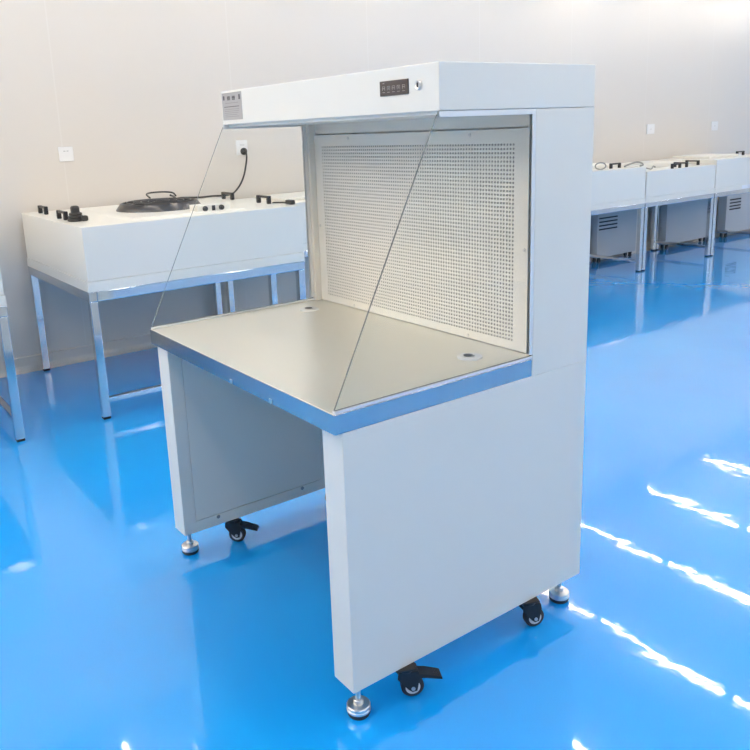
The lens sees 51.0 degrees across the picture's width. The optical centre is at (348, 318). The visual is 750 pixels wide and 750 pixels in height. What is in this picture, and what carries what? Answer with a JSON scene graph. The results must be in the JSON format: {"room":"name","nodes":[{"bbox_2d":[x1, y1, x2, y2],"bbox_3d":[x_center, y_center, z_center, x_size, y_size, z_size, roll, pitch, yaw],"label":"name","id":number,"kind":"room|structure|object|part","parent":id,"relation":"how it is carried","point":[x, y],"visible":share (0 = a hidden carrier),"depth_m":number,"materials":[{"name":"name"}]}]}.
{"room":"clean room","nodes":[
{"label":"clean room","id":0,"kind":"room"},
{"bbox_2d":[0,231,749,749],"bbox_3d":[3.445,0.438,3.648,18.400,0.100,8.460,-12,16,-34],"label":"floor","id":1,"kind":"structure","parent":0,"point":[113,637],"depth_m":2.40,"materials":[{"name":"blue paint"}]},
{"bbox_2d":[0,306,24,441],"bbox_3d":[-2.369,0.266,3.741,1.237,0.652,1.140,-12,16,-34],"label":"stand","id":2,"kind":"object","parent":1,"relation":"on","point":[14,412],"visible":1,"depth_m":3.63,"materials":[{"name":"silver metal"}]},
{"bbox_2d":[0,269,6,306],"bbox_3d":[-2.389,-0.230,3.623,1.237,0.369,1.140,-12,16,-34],"label":"box","id":3,"kind":"object","parent":2,"relation":"on","point":[2,296],"visible":1,"depth_m":3.54,"materials":[{"name":"white metal"}]},
{"bbox_3d":[-2.381,-0.027,3.671,1.237,0.049,1.140,-12,16,-34],"label":"frame","id":4,"kind":"part","parent":2,"relation":"part of","materials":[{"name":"silver metal"}]},
{"bbox_2d":[28,261,305,419],"bbox_3d":[-1.073,-0.007,4.660,1.234,0.652,1.150,-12,16,-34],"label":"stand","id":5,"kind":"object","parent":1,"relation":"on","point":[92,298],"visible":0.56,"depth_m":4.08,"materials":[{"name":"silver metal"}]},
{"bbox_3d":[-1.877,0.024,4.774,0.040,0.603,0.040,-12,16,-34],"label":"leg","id":6,"kind":"part","parent":5,"relation":"part of","materials":[{"name":"silver metal"}]},
{"bbox_3d":[-1.235,0.208,3.893,0.040,0.603,0.040,-12,16,-34],"label":"leg","id":7,"kind":"part","parent":5,"relation":"part of","materials":[{"name":"silver metal"}]},
{"bbox_2d":[21,192,304,292],"bbox_3d":[-1.093,-0.503,4.541,1.234,0.369,1.150,-12,16,-34],"label":"machine","id":8,"kind":"object","parent":5,"relation":"on","point":[135,242],"visible":1,"depth_m":4.12,"materials":[{"name":"white metal"}]},
{"bbox_3d":[-1.758,-0.626,4.514,0.022,0.046,0.144,-12,16,-34],"label":"handle","id":9,"kind":"part","parent":8,"relation":"part of","materials":[{"name":"black plastic"}]},
{"bbox_3d":[-1.513,-0.548,4.144,0.022,0.046,0.144,-12,16,-34],"label":"handle","id":10,"kind":"part","parent":8,"relation":"part of","materials":[{"name":"black plastic"}]},
{"bbox_2d":[67,206,87,221],"bbox_3d":[-1.395,-0.539,4.016,0.094,0.078,0.094,-12,16,-34],"label":"knob","id":11,"kind":"object","parent":8,"relation":"on","point":[75,215],"visible":1,"depth_m":3.99,"materials":[{"name":"black plastic"}]},
{"bbox_2d":[146,191,176,198],"bbox_3d":[-1.122,-0.736,4.647,0.176,0.032,0.113,-12,16,-34],"label":"handle","id":12,"kind":"object","parent":8,"relation":"on","point":[149,197],"visible":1,"depth_m":4.68,"materials":[{"name":"black"}]},
{"bbox_3d":[-1.108,-0.630,4.498,0.664,0.010,0.960,-12,16,-34],"label":"raised lid","id":13,"kind":"part","parent":8,"relation":"part of","materials":[{"name":"white metal"}]},
{"bbox_2d":[170,148,247,197],"bbox_3d":[-0.956,-0.938,5.119,0.179,0.312,0.900,4,15,26],"label":"power cord","id":14,"kind":"object","parent":8,"relation":"on","point":[243,151],"visible":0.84,"depth_m":5.41,"materials":[{"name":"grey plastic"}]},
{"bbox_3d":[-0.773,-0.785,5.011,0.022,0.046,0.144,-12,16,-34],"label":"handle","id":15,"kind":"part","parent":8,"relation":"part of","materials":[{"name":"black plastic"}]},
{"bbox_3d":[-0.502,-0.704,4.623,0.022,0.046,0.144,-12,16,-34],"label":"handle","id":16,"kind":"part","parent":8,"relation":"part of","materials":[{"name":"black plastic"}]},
{"bbox_2d":[272,200,294,204],"bbox_3d":[-0.373,-0.672,4.503,0.035,0.026,0.190,-13,17,-39],"label":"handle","id":17,"kind":"object","parent":8,"relation":"on","point":[290,202],"visible":1,"depth_m":4.44,"materials":[{"name":"black plastic"}]},
{"bbox_3d":[-1.085,-0.300,4.590,1.234,0.049,1.150,-12,16,-34],"label":"frame","id":18,"kind":"part","parent":5,"relation":"part of","materials":[{"name":"silver metal"}]},
{"bbox_3d":[-0.910,-0.175,5.438,0.040,0.603,0.040,-12,16,-34],"label":"leg","id":19,"kind":"part","parent":5,"relation":"part of","materials":[{"name":"silver metal"}]},
{"bbox_3d":[-0.267,0.010,4.557,0.040,0.603,0.040,-12,16,-34],"label":"leg","id":20,"kind":"part","parent":5,"relation":"part of","materials":[{"name":"silver metal"}]},
{"bbox_2d":[226,250,307,312],"bbox_3d":[-0.218,-0.238,5.537,1.115,0.625,0.650,-12,16,-34],"label":"stand","id":21,"kind":"object","parent":1,"relation":"on","point":[272,283],"visible":0.02,"depth_m":5.04,"materials":[{"name":"silver metal"}]},
{"bbox_3d":[-0.829,-0.178,5.484,0.040,0.583,0.040,-12,16,-34],"label":"leg","id":22,"kind":"part","parent":21,"relation":"part of","materials":[{"name":"silver metal"}]},
{"bbox_3d":[-0.477,-0.077,5.001,0.040,0.583,0.040,-12,16,-34],"label":"leg","id":23,"kind":"part","parent":21,"relation":"part of","materials":[{"name":"silver metal"}]},
{"bbox_2d":[240,191,307,250],"bbox_3d":[-0.237,-0.702,5.425,1.115,0.330,0.650,-12,16,-34],"label":"box","id":24,"kind":"object","parent":21,"relation":"on","point":[299,197],"visible":0.2,"depth_m":5.10,"materials":[{"name":"white metal"}]},
{"bbox_3d":[-0.268,-0.854,5.402,0.650,0.020,0.400,-12,16,-34],"label":"raised lid","id":25,"kind":"part","parent":24,"relation":"part of","materials":[{"name":"white metal"}]},
{"bbox_2d":[150,61,595,720],"bbox_3d":[0.022,0.083,2.280,0.829,1.497,1.073,-12,16,-34],"label":"bench","id":26,"kind":"object","parent":1,"relation":"on","point":[431,378],"visible":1,"depth_m":2.04,"materials":[{"name":"white metal"}]},
{"bbox_3d":[-0.386,-0.317,2.565,0.605,0.600,0.005,-12,16,-34],"label":"glass","id":27,"kind":"part","parent":26,"relation":"part of","materials":[{"name":"grey"}]},
{"bbox_2d":[224,91,240,116],"bbox_3d":[-0.362,-0.662,2.427,0.001,0.072,0.128,-12,16,-34],"label":"print","id":28,"kind":"object","parent":26,"relation":"attached to","point":[232,99],"depth_m":2.42,"materials":[{"name":"grey paper"}]},
{"bbox_3d":[-0.244,0.327,2.760,0.809,0.646,0.080,-12,16,-34],"label":"leg panel","id":29,"kind":"part","parent":26,"relation":"part of","materials":[{"name":"white metal"}]},
{"bbox_3d":[-0.313,0.339,2.665,0.498,0.587,0.003,-12,16,-34],"label":"access panel","id":30,"kind":"part","parent":26,"relation":"part of","materials":[{"name":"white metal"}]},
{"bbox_2d":[150,299,531,435],"bbox_3d":[-0.061,0.086,2.251,0.656,0.047,1.024,-12,16,-34],"label":"countertop","id":31,"kind":"structure","parent":26,"relation":"on","point":[296,359],"depth_m":2.06,"materials":[{"name":"silver metal"}]},
{"bbox_3d":[0.103,-0.527,1.790,0.003,0.034,0.103,-12,16,-34],"label":"control panel","id":32,"kind":"part","parent":26,"relation":"part of","materials":[{"name":"grey plastic"}]},
{"bbox_2d":[415,80,421,89],"bbox_3d":[0.152,-0.512,1.721,0.005,0.022,0.022,-12,16,-34],"label":"switch","id":33,"kind":"object","parent":26,"relation":"attached to","point":[418,83],"depth_m":1.72,"materials":[{"name":"grey metal"}]},
{"bbox_3d":[0.177,-0.266,2.351,0.006,0.569,0.971,-12,16,-34],"label":"perforated panel","id":34,"kind":"part","parent":26,"relation":"part of","materials":[{"name":"white metal"}]},
{"bbox_3d":[0.203,-0.147,1.758,0.605,0.600,0.005,-12,16,-34],"label":"glass","id":35,"kind":"part","parent":26,"relation":"part of","materials":[{"name":"grey"}]},
{"bbox_3d":[0.304,0.485,2.008,0.809,0.646,0.079,-12,16,-34],"label":"leg panel","id":36,"kind":"part","parent":26,"relation":"part of","materials":[{"name":"white metal"}]},
{"bbox_2d":[591,209,636,262],"bbox_3d":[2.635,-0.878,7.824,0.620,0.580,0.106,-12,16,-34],"label":"base cabinet","id":37,"kind":"object","parent":1,"relation":"on","point":[613,233],"visible":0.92,"depth_m":7.76,"materials":[{"name":"grey metal"}]},
{"bbox_2d":[590,203,644,271],"bbox_3d":[2.034,-0.699,7.082,1.115,0.625,0.650,-12,16,-34],"label":"stand","id":38,"kind":"object","parent":1,"relation":"on","point":[640,223],"visible":0.32,"depth_m":7.11,"materials":[{"name":"silver metal"}]},
{"bbox_3d":[2.022,-0.983,7.014,1.115,0.042,0.650,-12,16,-34],"label":"frame","id":39,"kind":"part","parent":38,"relation":"part of","materials":[{"name":"silver metal"}]},
{"bbox_2d":[591,163,645,210],"bbox_3d":[2.014,-1.182,6.966,1.115,0.368,0.650,-12,16,-34],"label":"box","id":40,"kind":"object","parent":38,"relation":"on","point":[616,185],"visible":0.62,"depth_m":6.82,"materials":[{"name":"white metal"}]},
{"bbox_2d":[595,162,606,169],"bbox_3d":[2.145,-1.302,6.691,0.110,0.068,0.012,-5,14,-11],"label":"loop","id":41,"kind":"object","parent":40,"relation":"on","point":[598,162],"visible":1,"depth_m":6.69,"materials":[{"name":"grey metal"}]},
{"bbox_3d":[2.011,-1.363,7.064,0.880,0.030,0.330,-12,16,-34],"label":"raised lid","id":42,"kind":"part","parent":40,"relation":"part of","materials":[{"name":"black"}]},
{"bbox_3d":[2.351,-1.353,6.931,0.144,0.046,0.022,-12,16,-34],"label":"handle","id":43,"kind":"part","parent":40,"relation":"part of","materials":[{"name":"black plastic"}]},
{"bbox_2d":[624,161,643,166],"bbox_3d":[2.537,-1.382,7.019,0.188,0.045,0.087,-3,13,-4],"label":"loop","id":44,"kind":"object","parent":40,"relation":"on","point":[635,161],"visible":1,"depth_m":7.03,"materials":[{"name":"grey metal"}]},
{"bbox_3d":[2.646,-0.717,7.144,0.040,0.583,0.040,-12,16,-34],"label":"leg","id":45,"kind":"part","parent":38,"relation":"part of","materials":[{"name":"silver metal"}]},
{"bbox_2d":[589,193,713,270],"bbox_3d":[2.950,-0.887,7.711,1.120,0.625,0.650,-12,16,-34],"label":"stand","id":46,"kind":"object","parent":1,"relation":"on","point":[710,197],"visible":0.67,"depth_m":7.72,"materials":[{"name":"silver metal"}]},
{"bbox_3d":[2.338,-0.828,7.657,0.040,0.583,0.040,-12,16,-34],"label":"leg","id":47,"kind":"part","parent":46,"relation":"part of","materials":[{"name":"silver metal"}]},
{"bbox_3d":[2.690,-0.726,7.174,0.040,0.583,0.040,-12,16,-34],"label":"leg","id":48,"kind":"part","parent":46,"relation":"part of","materials":[{"name":"silver metal"}]},
{"bbox_3d":[3.213,-1.007,8.257,0.040,0.583,0.040,-12,16,-34],"label":"leg","id":49,"kind":"part","parent":46,"relation":"part of","materials":[{"name":"silver metal"}]},
{"bbox_2d":[621,160,715,202],"bbox_3d":[2.932,-1.348,7.601,1.120,0.323,0.650,-12,16,-34],"label":"box","id":50,"kind":"object","parent":46,"relation":"on","point":[670,179],"visible":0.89,"depth_m":7.37,"materials":[{"name":"white metal"}]},
{"bbox_3d":[2.823,-1.494,7.635,0.920,0.045,0.340,-12,16,-34],"label":"raised lid","id":51,"kind":"part","parent":50,"relation":"part of","materials":[{"name":"white metal"}]},
{"bbox_3d":[3.042,-1.423,7.301,0.144,0.046,0.022,-12,16,-34],"label":"handle","id":52,"kind":"part","parent":50,"relation":"part of","materials":[{"name":"black plastic"}]},
{"bbox_3d":[3.150,-1.464,7.453,0.022,0.046,0.144,-12,16,-34],"label":"handle","id":53,"kind":"part","parent":50,"relation":"part of","materials":[{"name":"black plastic"}]},
{"bbox_3d":[2.933,-1.325,7.606,1.120,0.277,0.650,-12,16,-34],"label":"casing","id":54,"kind":"part","parent":50,"relation":"part of","materials":[{"name":"white metal"}]},
{"bbox_3d":[3.375,-1.536,7.715,0.022,0.046,0.144,-12,16,-34],"label":"handle","id":55,"kind":"part","parent":50,"relation":"part of","materials":[{"name":"black plastic"}]},
{"bbox_3d":[2.939,-1.170,7.643,1.120,0.042,0.650,-12,16,-34],"label":"frame","id":56,"kind":"part","parent":46,"relation":"part of","materials":[{"name":"silver metal"}]},
{"bbox_3d":[3.565,-0.906,7.774,0.040,0.583,0.040,-12,16,-34],"label":"leg","id":57,"kind":"part","parent":46,"relation":"part of","materials":[{"name":"silver metal"}]},
{"bbox_2d":[659,199,707,248],"bbox_3d":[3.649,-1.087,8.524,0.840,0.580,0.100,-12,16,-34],"label":"base cabinet","id":58,"kind":"object","parent":1,"relation":"on","point":[682,221],"visible":0.81,"depth_m":8.43,"materials":[{"name":"grey metal"}]},
{"bbox_2d":[656,188,749,255],"bbox_3d":[3.869,-1.075,8.341,1.120,0.625,0.650,-12,16,-34],"label":"stand","id":59,"kind":"object","parent":1,"relation":"on","point":[716,195],"visible":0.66,"depth_m":7.96,"materials":[{"name":"silver metal"}]},
{"bbox_3d":[3.257,-1.016,8.287,0.040,0.583,0.040,-12,16,-34],"label":"leg","id":60,"kind":"part","parent":59,"relation":"part of","materials":[{"name":"silver metal"}]},
{"bbox_2d":[659,151,749,192],"bbox_3d":[3.850,-1.557,8.225,1.120,0.366,0.652,-12,16,-34],"label":"box","id":61,"kind":"object","parent":59,"relation":"on","point":[732,172],"visible":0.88,"depth_m":7.87,"materials":[{"name":"white metal"}]},
{"bbox_3d":[3.724,-1.701,8.205,0.550,0.025,0.410,-12,16,-34],"label":"raised lid","id":62,"kind":"part","parent":61,"relation":"part of","materials":[{"name":"white metal"}]},
{"bbox_3d":[3.609,-0.915,7.805,0.040,0.583,0.040,-12,16,-34],"label":"leg","id":63,"kind":"part","parent":59,"relation":"part of","materials":[{"name":"silver metal"}]},
{"bbox_3d":[3.858,-1.359,8.273,1.120,0.042,0.650,-12,16,-34],"label":"frame","id":64,"kind":"part","parent":59,"relation":"part of","materials":[{"name":"silver metal"}]},
{"bbox_2d":[716,192,749,237],"bbox_3d":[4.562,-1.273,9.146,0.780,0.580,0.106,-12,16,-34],"label":"base cabinet","id":65,"kind":"object","parent":1,"relation":"on","point":[733,210],"visible":0.88,"depth_m":8.99,"materials":[{"name":"grey metal"}]},
{"bbox_2d":[0,0,749,360],"bbox_3d":[0.961,-1.625,6.652,18.400,2.710,0.100,-12,16,-34],"label":"wall","id":66,"kind":"structure","parent":0,"point":[134,87],"depth_m":5.35,"materials":[{"name":"white paint"}]},
{"bbox_2d":[58,146,73,161],"bbox_3d":[-1.715,-0.999,4.763,0.088,0.088,0.010,-12,16,-34],"label":"wall socket","id":67,"kind":"object","parent":66,"relation":"attached to","point":[66,154],"visible":1,"depth_m":4.76,"materials":[{"name":"white plastic"}]},
{"bbox_2d":[236,140,247,154],"bbox_3d":[-0.740,-1.185,5.434,0.088,0.100,0.010,-12,16,-34],"label":"wall socket","id":68,"kind":"object","parent":66,"relation":"attached to","point":[240,144],"visible":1,"depth_m":5.42,"materials":[{"name":"white plastic"}]},
{"bbox_2d":[0,228,749,377],"bbox_3d":[1.055,-0.341,6.898,18.200,0.092,0.045,-12,16,-34],"label":"baseboard","id":69,"kind":"structure","parent":66,"relation":"attached to","point":[32,363],"depth_m":5.02,"materials":[{"name":"white"}]},
{"bbox_2d":[646,124,654,133],"bbox_3d":[3.103,-1.952,8.076,0.130,0.100,0.010,-12,16,-34],"label":"wall socket","id":70,"kind":"object","parent":66,"relation":"attached to","point":[650,129],"visible":1,"depth_m":8.07,"materials":[{"name":"white plastic"}]},
{"bbox_2d":[711,121,717,130],"bbox_3d":[4.070,-2.147,8.741,0.130,0.100,0.010,-12,16,-34],"label":"wall socket","id":71,"kind":"object","parent":66,"relation":"attached to","point":[714,124],"visible":1,"depth_m":8.73,"materials":[{"name":"white plastic"}]}
]}

